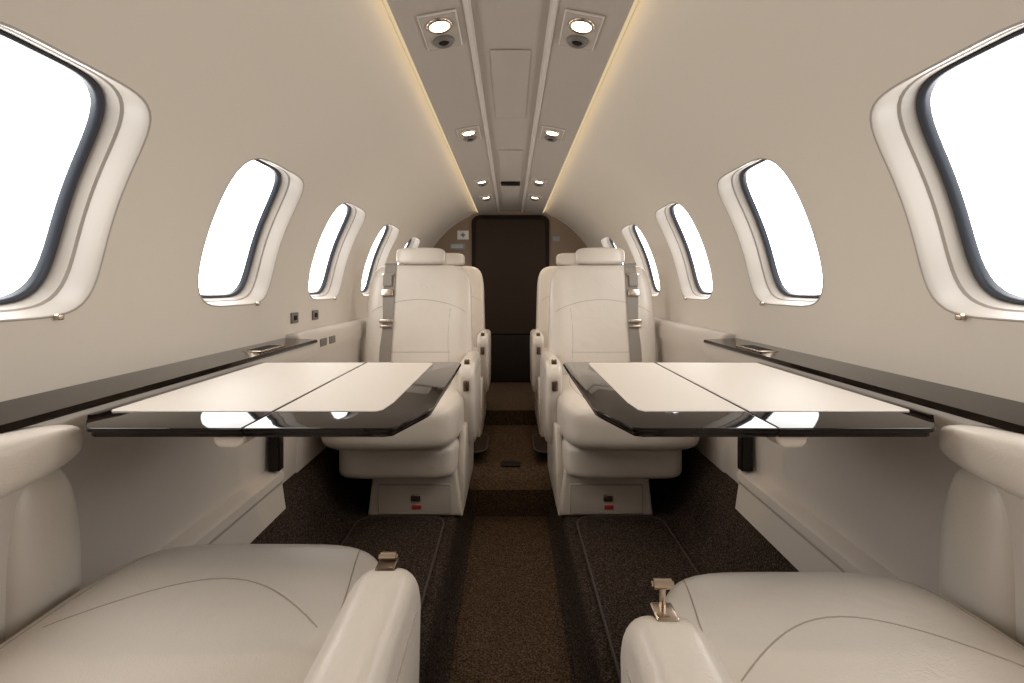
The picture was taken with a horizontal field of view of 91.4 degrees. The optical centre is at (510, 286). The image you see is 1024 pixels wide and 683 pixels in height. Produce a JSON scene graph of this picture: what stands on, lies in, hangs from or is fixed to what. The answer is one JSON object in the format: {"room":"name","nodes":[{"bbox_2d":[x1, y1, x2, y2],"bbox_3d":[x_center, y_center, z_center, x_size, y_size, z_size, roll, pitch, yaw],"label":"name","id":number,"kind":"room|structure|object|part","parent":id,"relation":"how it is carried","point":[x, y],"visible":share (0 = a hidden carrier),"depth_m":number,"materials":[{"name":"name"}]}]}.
{"room":"aircraft cabin","nodes":[
{"label":"aircraft cabin","id":0,"kind":"room"},
{"bbox_2d":[0,0,476,401],"bbox_3d":[-0.500,-0.193,1.375,0.473,0.791,5.150,0,0,0],"label":"wall","id":1,"kind":"structure","parent":0,"point":[329,93],"depth_m":1.05,"materials":[{"name":"beige plastic"}]},
{"bbox_2d":[0,21,151,321],"bbox_3d":[-0.703,-0.142,0.704,0.195,0.392,0.367,0,0,0],"label":"window","id":2,"kind":"structure","parent":1,"relation":"in","point":[73,136],"depth_m":0.81,"materials":[{"name":"beige"}]},
{"bbox_3d":[-0.735,-0.157,0.704,0.123,0.353,0.274,0,0,0],"label":"pane","id":3,"kind":"part","parent":2,"relation":"part of","materials":[{"name":"glass"}]},
{"bbox_2d":[198,158,303,306],"bbox_3d":[-0.703,-0.142,1.342,0.195,0.392,0.367,0,0,0],"label":"window","id":4,"kind":"structure","parent":1,"relation":"in","point":[251,219],"depth_m":1.42,"materials":[{"name":"beige glass"}]},
{"bbox_3d":[-0.735,-0.157,1.342,0.123,0.353,0.274,0,0,0],"label":"pane","id":5,"kind":"part","parent":4,"relation":"part of","materials":[{"name":"glass"}]},
{"bbox_2d":[290,312,298,323],"bbox_3d":[-0.734,0.105,1.700,0.010,0.036,0.052,0,0,0],"label":"wall outlet","id":6,"kind":"object","parent":1,"relation":"attached to","point":[294,317],"visible":1,"depth_m":1.69,"materials":[{"name":"grey plastic"}]},
{"bbox_2d":[312,310,318,319],"bbox_3d":[-0.734,0.105,1.880,0.010,0.036,0.052,0,0,0],"label":"wall outlet","id":7,"kind":"object","parent":1,"relation":"attached to","point":[315,313],"visible":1,"depth_m":1.87,"materials":[{"name":"grey plastic"}]},
{"bbox_2d":[308,202,365,299],"bbox_3d":[-0.703,-0.142,1.980,0.195,0.392,0.367,0,0,0],"label":"window","id":8,"kind":"structure","parent":1,"relation":"in","point":[338,237],"depth_m":2.11,"materials":[{"name":"beige"}]},
{"bbox_3d":[-0.735,-0.157,1.980,0.123,0.353,0.274,0,0,0],"label":"pane","id":9,"kind":"part","parent":8,"relation":"part of","materials":[{"name":"glass"}]},
{"bbox_2d":[361,224,398,296],"bbox_3d":[-0.703,-0.142,2.618,0.195,0.392,0.367,0,0,0],"label":"window","id":10,"kind":"structure","parent":1,"relation":"in","point":[380,250],"depth_m":2.75,"materials":[{"name":"beige glass"}]},
{"bbox_3d":[-0.735,-0.157,2.618,0.123,0.353,0.274,0,0,0],"label":"pane","id":11,"kind":"part","parent":10,"relation":"part of","materials":[{"name":"glass"}]},
{"bbox_2d":[397,237,419,264],"bbox_3d":[-0.703,-0.142,3.256,0.195,0.392,0.367,0,0,0],"label":"window","id":12,"kind":"structure","parent":1,"relation":"in","point":[414,242],"depth_m":3.39,"materials":[{"name":"beige"}]},
{"bbox_2d":[387,0,633,214],"bbox_3d":[0.000,-0.587,1.375,0.493,0.037,5.150,0,0,0],"label":"ceiling","id":13,"kind":"structure","parent":0,"point":[457,81],"depth_m":1.40,"materials":[{"name":"beige plastic"}]},
{"bbox_2d":[382,0,477,212],"bbox_3d":[-0.255,-0.590,1.375,0.015,0.008,5.130,0,0,0],"label":"recessed light","id":14,"kind":"object","parent":13,"relation":"in","point":[385,2],"visible":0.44,"depth_m":1.40,"materials":[{"name":"yellow plastic"}]},
{"bbox_2d":[416,9,462,50],"bbox_3d":[-0.158,-0.578,1.135,0.085,0.027,0.152,0,0,0],"label":"recessed light","id":15,"kind":"object","parent":13,"relation":"in","point":[440,29],"visible":1,"depth_m":1.11,"materials":[{"name":"beige plastic"}]},
{"bbox_2d":[432,35,454,48],"bbox_3d":[-0.156,-0.573,1.171,0.052,0.010,0.052,-10,0,0],"label":"air vent","id":16,"kind":"object","parent":15,"relation":"attached to","point":[438,41],"depth_m":1.16,"materials":[{"name":"grey plastic"}]},
{"bbox_2d":[456,125,480,141],"bbox_3d":[-0.158,-0.578,1.900,0.085,0.027,0.152,0,0,0],"label":"recessed light","id":17,"kind":"object","parent":13,"relation":"in","point":[468,134],"visible":1,"depth_m":1.88,"materials":[{"name":"beige"}]},
{"bbox_2d":[463,136,476,141],"bbox_3d":[-0.156,-0.573,1.936,0.052,0.010,0.052,-10,0,0],"label":"air vent","id":18,"kind":"object","parent":17,"relation":"attached to","point":[468,138],"depth_m":1.92,"materials":[{"name":"grey plastic"}]},
{"bbox_2d":[473,177,489,186],"bbox_3d":[-0.158,-0.578,2.770,0.085,0.027,0.152,0,0,0],"label":"recessed light","id":19,"kind":"object","parent":13,"relation":"in","point":[485,181],"visible":1,"depth_m":2.74,"materials":[{"name":"beige"}]},
{"bbox_2d":[479,194,492,200],"bbox_3d":[-0.158,-0.578,3.250,0.085,0.027,0.152,0,0,0],"label":"recessed light","id":20,"kind":"object","parent":13,"relation":"in","point":[490,196],"visible":1,"depth_m":3.22,"materials":[{"name":"beige"}]},
{"bbox_2d":[490,49,530,117],"bbox_3d":[0.000,-0.602,1.525,0.104,0.004,0.510,0,0,0],"label":"ceiling hatch","id":21,"kind":"object","parent":13,"relation":"attached to","point":[510,67],"visible":1,"depth_m":1.45,"materials":[{"name":"beige plastic"}]},
{"bbox_2d":[498,150,522,179],"bbox_3d":[0.000,-0.602,2.500,0.110,0.004,0.600,0,0,0],"label":"ceiling hatch","id":22,"kind":"object","parent":13,"relation":"attached to","point":[510,161],"visible":1,"depth_m":2.45,"materials":[{"name":"beige plastic"}]},
{"bbox_2d":[501,186,519,205],"bbox_3d":[0.000,-0.602,3.340,0.110,0.004,0.720,0,0,0],"label":"ceiling hatch","id":23,"kind":"object","parent":13,"relation":"attached to","point":[510,194],"visible":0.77,"depth_m":3.28,"materials":[{"name":"beige plastic"}]},
{"bbox_2d":[501,182,519,185],"bbox_3d":[0.000,-0.598,2.895,0.110,0.012,0.070,0,0,0],"label":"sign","id":24,"kind":"object","parent":13,"relation":"attached to","point":[502,183],"visible":1,"depth_m":2.88,"materials":[{"name":"black plastic"}]},
{"bbox_2d":[528,194,541,200],"bbox_3d":[0.158,-0.578,3.250,0.085,0.027,0.152,0,0,0],"label":"recessed light","id":25,"kind":"object","parent":13,"relation":"in","point":[530,196],"visible":1,"depth_m":3.22,"materials":[{"name":"beige"}]},
{"bbox_2d":[531,177,547,186],"bbox_3d":[0.158,-0.578,2.770,0.085,0.027,0.152,0,0,0],"label":"recessed light","id":26,"kind":"object","parent":13,"relation":"in","point":[535,181],"visible":1,"depth_m":2.74,"materials":[{"name":"beige"}]},
{"bbox_2d":[540,125,564,141],"bbox_3d":[0.158,-0.578,1.900,0.085,0.027,0.152,0,0,0],"label":"recessed light","id":27,"kind":"object","parent":13,"relation":"in","point":[551,134],"visible":1,"depth_m":1.88,"materials":[{"name":"beige"}]},
{"bbox_2d":[544,136,557,141],"bbox_3d":[0.156,-0.573,1.936,0.052,0.010,0.052,10,0,0],"label":"air vent","id":28,"kind":"object","parent":27,"relation":"attached to","point":[548,138],"depth_m":1.92,"materials":[{"name":"grey plastic"}]},
{"bbox_2d":[558,9,604,50],"bbox_3d":[0.158,-0.578,1.135,0.085,0.027,0.152,0,0,0],"label":"recessed light","id":29,"kind":"object","parent":13,"relation":"in","point":[579,29],"visible":1,"depth_m":1.11,"materials":[{"name":"beige plastic"}]},
{"bbox_2d":[566,35,588,48],"bbox_3d":[0.156,-0.573,1.171,0.052,0.010,0.052,10,0,0],"label":"air vent","id":30,"kind":"object","parent":29,"relation":"attached to","point":[574,41],"depth_m":1.16,"materials":[{"name":"grey plastic"}]},
{"bbox_2d":[543,0,638,212],"bbox_3d":[0.255,-0.590,1.375,0.015,0.008,5.130,0,0,0],"label":"recessed light","id":31,"kind":"object","parent":13,"relation":"in","point":[635,2],"visible":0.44,"depth_m":1.40,"materials":[{"name":"yellow plastic"}]},
{"bbox_2d":[433,210,587,265],"bbox_3d":[0.000,0.181,3.965,1.474,1.637,0.030,0,0,0],"label":"wall","id":32,"kind":"structure","parent":0,"point":[570,242],"depth_m":3.95,"materials":[{"name":"brown"}]},
{"bbox_2d":[450,244,464,248],"bbox_3d":[-0.420,-0.320,3.945,0.120,0.044,0.008,0,0,0],"label":"placard","id":33,"kind":"object","parent":32,"relation":"attached to","point":[452,246],"visible":1,"depth_m":3.94,"materials":[{"name":"grey plastic"}]},
{"bbox_2d":[457,231,468,238],"bbox_3d":[-0.375,-0.410,3.945,0.090,0.070,0.008,0,0,0],"label":"placard","id":34,"kind":"object","parent":32,"relation":"attached to","point":[460,234],"visible":1,"depth_m":3.94,"materials":[{"name":"white plastic"}]},
{"bbox_2d":[472,215,548,381],"bbox_3d":[0.000,0.092,3.927,0.610,1.315,0.044,0,0,0],"label":"door","id":35,"kind":"structure","parent":32,"relation":"in","point":[510,253],"depth_m":3.92,"materials":[{"name":"black wood"}]},
{"bbox_3d":[0.000,0.559,3.926,0.550,0.362,0.012,0,0,0],"label":"kick panel","id":36,"kind":"part","parent":35,"relation":"part of","materials":[{"name":"black wood"}]},
{"bbox_2d":[552,236,559,240],"bbox_3d":[0.360,-0.380,3.946,0.060,0.040,0.006,0,0,0],"label":"placard","id":37,"kind":"object","parent":32,"relation":"attached to","point":[554,238],"visible":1,"depth_m":3.94,"materials":[{"name":"grey plastic"}]},
{"bbox_2d":[250,382,798,682],"bbox_3d":[0.000,0.775,1.375,1.420,0.350,5.150,0,0,0],"label":"floor","id":38,"kind":"structure","parent":0,"point":[510,597],"depth_m":1.58,"materials":[{"name":"brown carpet"}]},
{"bbox_2d":[0,317,366,644],"bbox_3d":[-0.660,0.431,1.365,0.174,0.558,5.131,0,0,0],"label":"console","id":39,"kind":"object","parent":38,"relation":"on","point":[77,507],"visible":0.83,"depth_m":0.88,"materials":[{"name":"beige plastic"}]},
{"bbox_3d":[-0.657,0.450,0.025,0.066,0.460,1.350,0,0,0],"label":"armrest","id":40,"kind":"part","parent":39,"relation":"part of","materials":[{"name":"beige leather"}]},
{"bbox_3d":[-0.646,0.475,0.670,0.080,0.470,0.110,0,0,0],"label":"armrest post","id":41,"kind":"part","parent":39,"relation":"part of","materials":[{"name":"beige leather"}]},
{"bbox_3d":[-0.682,0.404,0.217,0.107,0.443,2.835,0,0,0],"label":"panel","id":42,"kind":"part","parent":39,"relation":"part of","materials":[{"name":"beige plastic"}]},
{"bbox_3d":[-0.683,0.584,0.130,0.057,0.123,2.660,0,0,0],"label":"storage rail","id":43,"kind":"part","parent":39,"relation":"part of","materials":[{"name":"beige"}]},
{"bbox_2d":[244,345,284,351],"bbox_3d":[-0.674,0.168,1.370,0.052,0.004,0.140,0,0,0],"label":"cup holder","id":44,"kind":"object","parent":39,"relation":"on","point":[260,348],"depth_m":1.35,"materials":[{"name":"silver metal"}]},
{"bbox_2d":[86,362,460,447],"bbox_3d":[-0.373,0.200,0.945,0.508,0.032,0.580,0,0,0],"label":"folding table","id":45,"kind":"object","parent":39,"relation":"attached to","point":[233,408],"visible":1,"depth_m":0.78,"materials":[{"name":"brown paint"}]},
{"bbox_2d":[320,338,326,346],"bbox_3d":[-0.684,0.201,1.820,0.012,0.028,0.060,0,0,0],"label":"vent grille","id":46,"kind":"object","parent":39,"relation":"attached to","point":[323,341],"visible":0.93,"depth_m":1.81,"materials":[{"name":"grey plastic"}]},
{"bbox_2d":[329,335,334,343],"bbox_3d":[-0.684,0.201,1.910,0.012,0.028,0.060,0,0,0],"label":"vent grille","id":47,"kind":"object","parent":39,"relation":"attached to","point":[331,338],"visible":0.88,"depth_m":1.90,"materials":[{"name":"grey plastic"}]},
{"bbox_2d":[0,544,420,682],"bbox_3d":[-0.343,0.335,0.353,0.495,0.971,0.909,0,0,0],"label":"passenger seat","id":48,"kind":"object","parent":38,"relation":"on","point":[210,613],"visible":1,"depth_m":0.56,"materials":[{"name":"beige leather"}]},
{"bbox_3d":[-0.128,0.453,0.343,0.062,0.335,0.435,0,0,0],"label":"armrest","id":49,"kind":"part","parent":48,"relation":"part of","materials":[{"name":"beige leather"}]},
{"bbox_3d":[-0.128,0.292,0.519,0.020,0.014,0.024,0,0,0],"label":"lever plate","id":50,"kind":"part","parent":48,"relation":"part of","materials":[{"name":"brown metal"}]},
{"bbox_3d":[-0.128,0.283,0.525,0.020,0.009,0.009,0,0,0],"label":"lever knob","id":51,"kind":"part","parent":48,"relation":"part of","materials":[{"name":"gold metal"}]},
{"bbox_2d":[341,516,444,608],"bbox_3d":[-0.379,0.814,1.157,0.310,0.012,1.223,0,0,0],"label":"floor mat","id":52,"kind":"object","parent":38,"relation":"on","point":[416,539],"visible":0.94,"depth_m":1.59,"materials":[{"name":"brown carpet"}]},
{"bbox_2d":[321,248,480,514],"bbox_3d":[-0.403,0.318,2.033,0.534,1.004,0.769,0,0,0],"label":"passenger seat","id":53,"kind":"object","parent":38,"relation":"on","point":[420,307],"visible":0.74,"depth_m":1.93,"materials":[{"name":"beige leather"}]},
{"bbox_2d":[321,375,463,450],"bbox_3d":[-0.424,0.477,1.988,0.492,0.180,0.680,0,0,0],"label":"seat cushion","id":54,"kind":"object","parent":53,"relation":"on","point":[443,430],"depth_m":1.67,"materials":[{"name":"beige leather"}]},
{"bbox_3d":[-0.402,0.612,1.980,0.428,0.130,0.510,0,0,0],"label":"seat frame","id":55,"kind":"part","parent":53,"relation":"part of","materials":[{"name":"beige leather"}]},
{"bbox_3d":[-0.342,0.755,1.784,0.260,0.106,0.011,0,0,0],"label":"access panel","id":56,"kind":"part","parent":53,"relation":"part of","materials":[{"name":"beige plastic"}]},
{"bbox_3d":[-0.420,0.178,2.326,0.491,0.564,0.115,0,-9,0],"label":"backrest","id":57,"kind":"part","parent":53,"relation":"part of","materials":[{"name":"beige leather"}]},
{"bbox_3d":[-0.168,0.453,2.112,0.062,0.335,0.435,0,0,0],"label":"armrest","id":58,"kind":"part","parent":53,"relation":"part of","materials":[{"name":"beige leather"}]},
{"bbox_2d":[444,253,490,436],"bbox_3d":[-0.387,0.288,2.843,0.534,1.004,0.769,0,0,0],"label":"passenger seat","id":59,"kind":"object","parent":38,"relation":"on","point":[481,336],"visible":0.28,"depth_m":3.07,"materials":[{"name":"beige leather"}]},
{"bbox_3d":[-0.404,0.148,3.136,0.491,0.564,0.115,0,-9,0],"label":"backrest","id":60,"kind":"part","parent":59,"relation":"part of","materials":[{"name":"beige leather"}]},
{"bbox_3d":[-0.152,0.422,2.922,0.062,0.335,0.435,0,0,0],"label":"armrest","id":61,"kind":"part","parent":59,"relation":"part of","materials":[{"name":"beige leather"}]},
{"bbox_2d":[473,433,488,453],"bbox_3d":[-0.207,0.784,2.510,0.193,0.012,0.308,0,0,0],"label":"floor mat","id":62,"kind":"object","parent":38,"relation":"on","point":[481,443],"visible":0.42,"depth_m":2.47,"materials":[{"name":"brown carpet"}]},
{"bbox_2d":[501,461,519,466],"bbox_3d":[0.000,0.836,2.360,0.090,0.008,0.060,0,0,0],"label":"floor latch","id":63,"kind":"structure","parent":38,"relation":"on","point":[503,463],"depth_m":2.35,"materials":[{"name":"black plastic"}]},
{"bbox_2d":[532,433,547,453],"bbox_3d":[0.207,0.784,2.510,0.193,0.012,0.308,0,0,0],"label":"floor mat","id":64,"kind":"object","parent":38,"relation":"on","point":[539,443],"visible":0.42,"depth_m":2.47,"materials":[{"name":"brown carpet"}]},
{"bbox_2d":[530,253,576,436],"bbox_3d":[0.387,0.288,2.843,0.534,1.004,0.769,0,0,0],"label":"passenger seat","id":65,"kind":"object","parent":38,"relation":"on","point":[538,336],"visible":0.24,"depth_m":3.07,"materials":[{"name":"beige leather"}]},
{"bbox_3d":[0.152,0.422,2.922,0.062,0.335,0.435,0,0,0],"label":"armrest","id":66,"kind":"part","parent":65,"relation":"part of","materials":[{"name":"beige leather"}]},
{"bbox_3d":[0.404,0.148,3.136,0.491,0.564,0.115,0,-9,0],"label":"backrest","id":67,"kind":"part","parent":65,"relation":"part of","materials":[{"name":"beige leather"}]},
{"bbox_2d":[540,248,699,514],"bbox_3d":[0.403,0.318,2.033,0.534,1.004,0.769,0,0,0],"label":"passenger seat","id":68,"kind":"object","parent":38,"relation":"on","point":[601,308],"visible":0.83,"depth_m":1.93,"materials":[{"name":"beige leather"}]},
{"bbox_3d":[0.168,0.453,2.112,0.062,0.335,0.435,0,0,0],"label":"armrest","id":69,"kind":"part","parent":68,"relation":"part of","materials":[{"name":"beige leather"}]},
{"bbox_3d":[0.420,0.178,2.326,0.491,0.564,0.115,0,-9,0],"label":"backrest","id":70,"kind":"part","parent":68,"relation":"part of","materials":[{"name":"beige leather"}]},
{"bbox_3d":[0.342,0.755,1.784,0.260,0.106,0.011,0,0,0],"label":"access panel","id":71,"kind":"part","parent":68,"relation":"part of","materials":[{"name":"beige plastic"}]},
{"bbox_3d":[0.402,0.612,1.980,0.428,0.130,0.510,0,0,0],"label":"seat frame","id":72,"kind":"part","parent":68,"relation":"part of","materials":[{"name":"beige leather"}]},
{"bbox_2d":[557,374,699,450],"bbox_3d":[0.424,0.477,1.988,0.492,0.180,0.680,0,0,0],"label":"seat cushion","id":73,"kind":"object","parent":68,"relation":"on","point":[579,428],"depth_m":1.67,"materials":[{"name":"beige leather"}]},
{"bbox_2d":[576,516,699,682],"bbox_3d":[0.379,0.814,1.157,0.310,0.012,1.223,0,0,0],"label":"floor mat","id":74,"kind":"object","parent":38,"relation":"on","point":[623,554],"visible":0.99,"depth_m":1.46,"materials":[{"name":"brown carpet"}]},
{"bbox_2d":[621,572,1023,682],"bbox_3d":[0.346,0.335,0.276,0.491,0.971,0.909,0,0,0],"label":"passenger seat","id":75,"kind":"object","parent":38,"relation":"on","point":[726,627],"visible":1,"depth_m":0.55,"materials":[{"name":"beige leather"}]},
{"bbox_3d":[0.136,0.266,0.448,0.020,0.009,0.009,0,0,0],"label":"lever knob","id":76,"kind":"part","parent":75,"relation":"part of","materials":[{"name":"silver metal"}]},
{"bbox_3d":[0.136,0.282,0.448,0.006,0.028,0.006,0,0,0],"label":"lever stem","id":77,"kind":"part","parent":75,"relation":"part of","materials":[{"name":"silver metal"}]},
{"bbox_3d":[0.136,0.292,0.442,0.020,0.014,0.024,0,0,0],"label":"lever plate","id":78,"kind":"part","parent":75,"relation":"part of","materials":[{"name":"silver metal"}]},
{"bbox_3d":[0.136,0.453,0.266,0.068,0.335,0.435,0,0,0],"label":"armrest","id":79,"kind":"part","parent":75,"relation":"part of","materials":[{"name":"beige leather"}]},
{"bbox_2d":[654,317,1023,646],"bbox_3d":[0.660,0.431,1.365,0.174,0.558,5.131,0,0,0],"label":"console","id":80,"kind":"object","parent":38,"relation":"on","point":[941,513],"visible":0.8,"depth_m":0.90,"materials":[{"name":"beige plastic"}]},
{"bbox_2d":[563,362,934,447],"bbox_3d":[0.377,0.200,0.945,0.500,0.032,0.580,0,0,0],"label":"folding table","id":81,"kind":"object","parent":80,"relation":"attached to","point":[786,408],"visible":1,"depth_m":0.78,"materials":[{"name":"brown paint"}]},
{"bbox_2d":[736,345,776,351],"bbox_3d":[0.674,0.168,1.370,0.052,0.004,0.140,0,0,0],"label":"cup holder","id":82,"kind":"object","parent":80,"relation":"on","point":[753,348],"depth_m":1.35,"materials":[{"name":"silver metal"}]},
{"bbox_3d":[0.683,0.584,0.130,0.057,0.123,2.660,0,0,0],"label":"storage rail","id":83,"kind":"part","parent":80,"relation":"part of","materials":[{"name":"beige plastic"}]},
{"bbox_3d":[0.682,0.404,0.217,0.107,0.443,2.835,0,0,0],"label":"panel","id":84,"kind":"part","parent":80,"relation":"part of","materials":[{"name":"beige plastic"}]},
{"bbox_3d":[0.646,0.475,0.670,0.080,0.470,0.110,0,0,0],"label":"armrest post","id":85,"kind":"part","parent":80,"relation":"part of","materials":[{"name":"beige leather"}]},
{"bbox_3d":[0.657,0.450,0.025,0.066,0.460,1.350,0,0,0],"label":"armrest","id":86,"kind":"part","parent":80,"relation":"part of","materials":[{"name":"beige leather"}]},
{"bbox_2d":[544,0,1023,402],"bbox_3d":[0.500,-0.193,1.375,0.473,0.791,5.150,0,0,0],"label":"wall","id":87,"kind":"structure","parent":0,"point":[691,93],"depth_m":1.05,"materials":[{"name":"beige plastic"}]},
{"bbox_2d":[601,237,623,264],"bbox_3d":[0.703,-0.142,3.256,0.195,0.392,0.367,0,0,0],"label":"window","id":88,"kind":"structure","parent":87,"relation":"in","point":[606,242],"depth_m":3.39,"materials":[{"name":"beige plastic"}]},
{"bbox_2d":[622,224,659,296],"bbox_3d":[0.703,-0.142,2.618,0.195,0.392,0.367,0,0,0],"label":"window","id":89,"kind":"structure","parent":87,"relation":"in","point":[640,250],"depth_m":2.75,"materials":[{"name":"beige"}]},
{"bbox_3d":[0.735,-0.157,2.618,0.123,0.353,0.274,0,0,0],"label":"pane","id":90,"kind":"part","parent":89,"relation":"part of","materials":[{"name":"glass"}]},
{"bbox_2d":[655,202,712,299],"bbox_3d":[0.703,-0.142,1.980,0.195,0.392,0.367,0,0,0],"label":"window","id":91,"kind":"structure","parent":87,"relation":"in","point":[682,237],"depth_m":2.11,"materials":[{"name":"beige"}]},
{"bbox_3d":[0.735,-0.157,1.980,0.123,0.353,0.274,0,0,0],"label":"pane","id":92,"kind":"part","parent":91,"relation":"part of","materials":[{"name":"glass"}]},
{"bbox_2d":[717,158,822,306],"bbox_3d":[0.703,-0.142,1.342,0.195,0.392,0.367,0,0,0],"label":"window","id":93,"kind":"structure","parent":87,"relation":"in","point":[769,219],"depth_m":1.42,"materials":[{"name":"beige"}]},
{"bbox_3d":[0.735,-0.157,1.342,0.123,0.353,0.274,0,0,0],"label":"pane","id":94,"kind":"part","parent":93,"relation":"part of","materials":[{"name":"glass"}]},
{"bbox_2d":[869,20,1023,322],"bbox_3d":[0.703,-0.142,0.704,0.195,0.392,0.367,0,0,0],"label":"window","id":95,"kind":"structure","parent":87,"relation":"in","point":[948,136],"depth_m":0.81,"materials":[{"name":"beige glass"}]},
{"bbox_3d":[0.735,-0.157,0.704,0.123,0.353,0.274,0,0,0],"label":"pane","id":96,"kind":"part","parent":95,"relation":"part of","materials":[{"name":"glass"}]}
]}

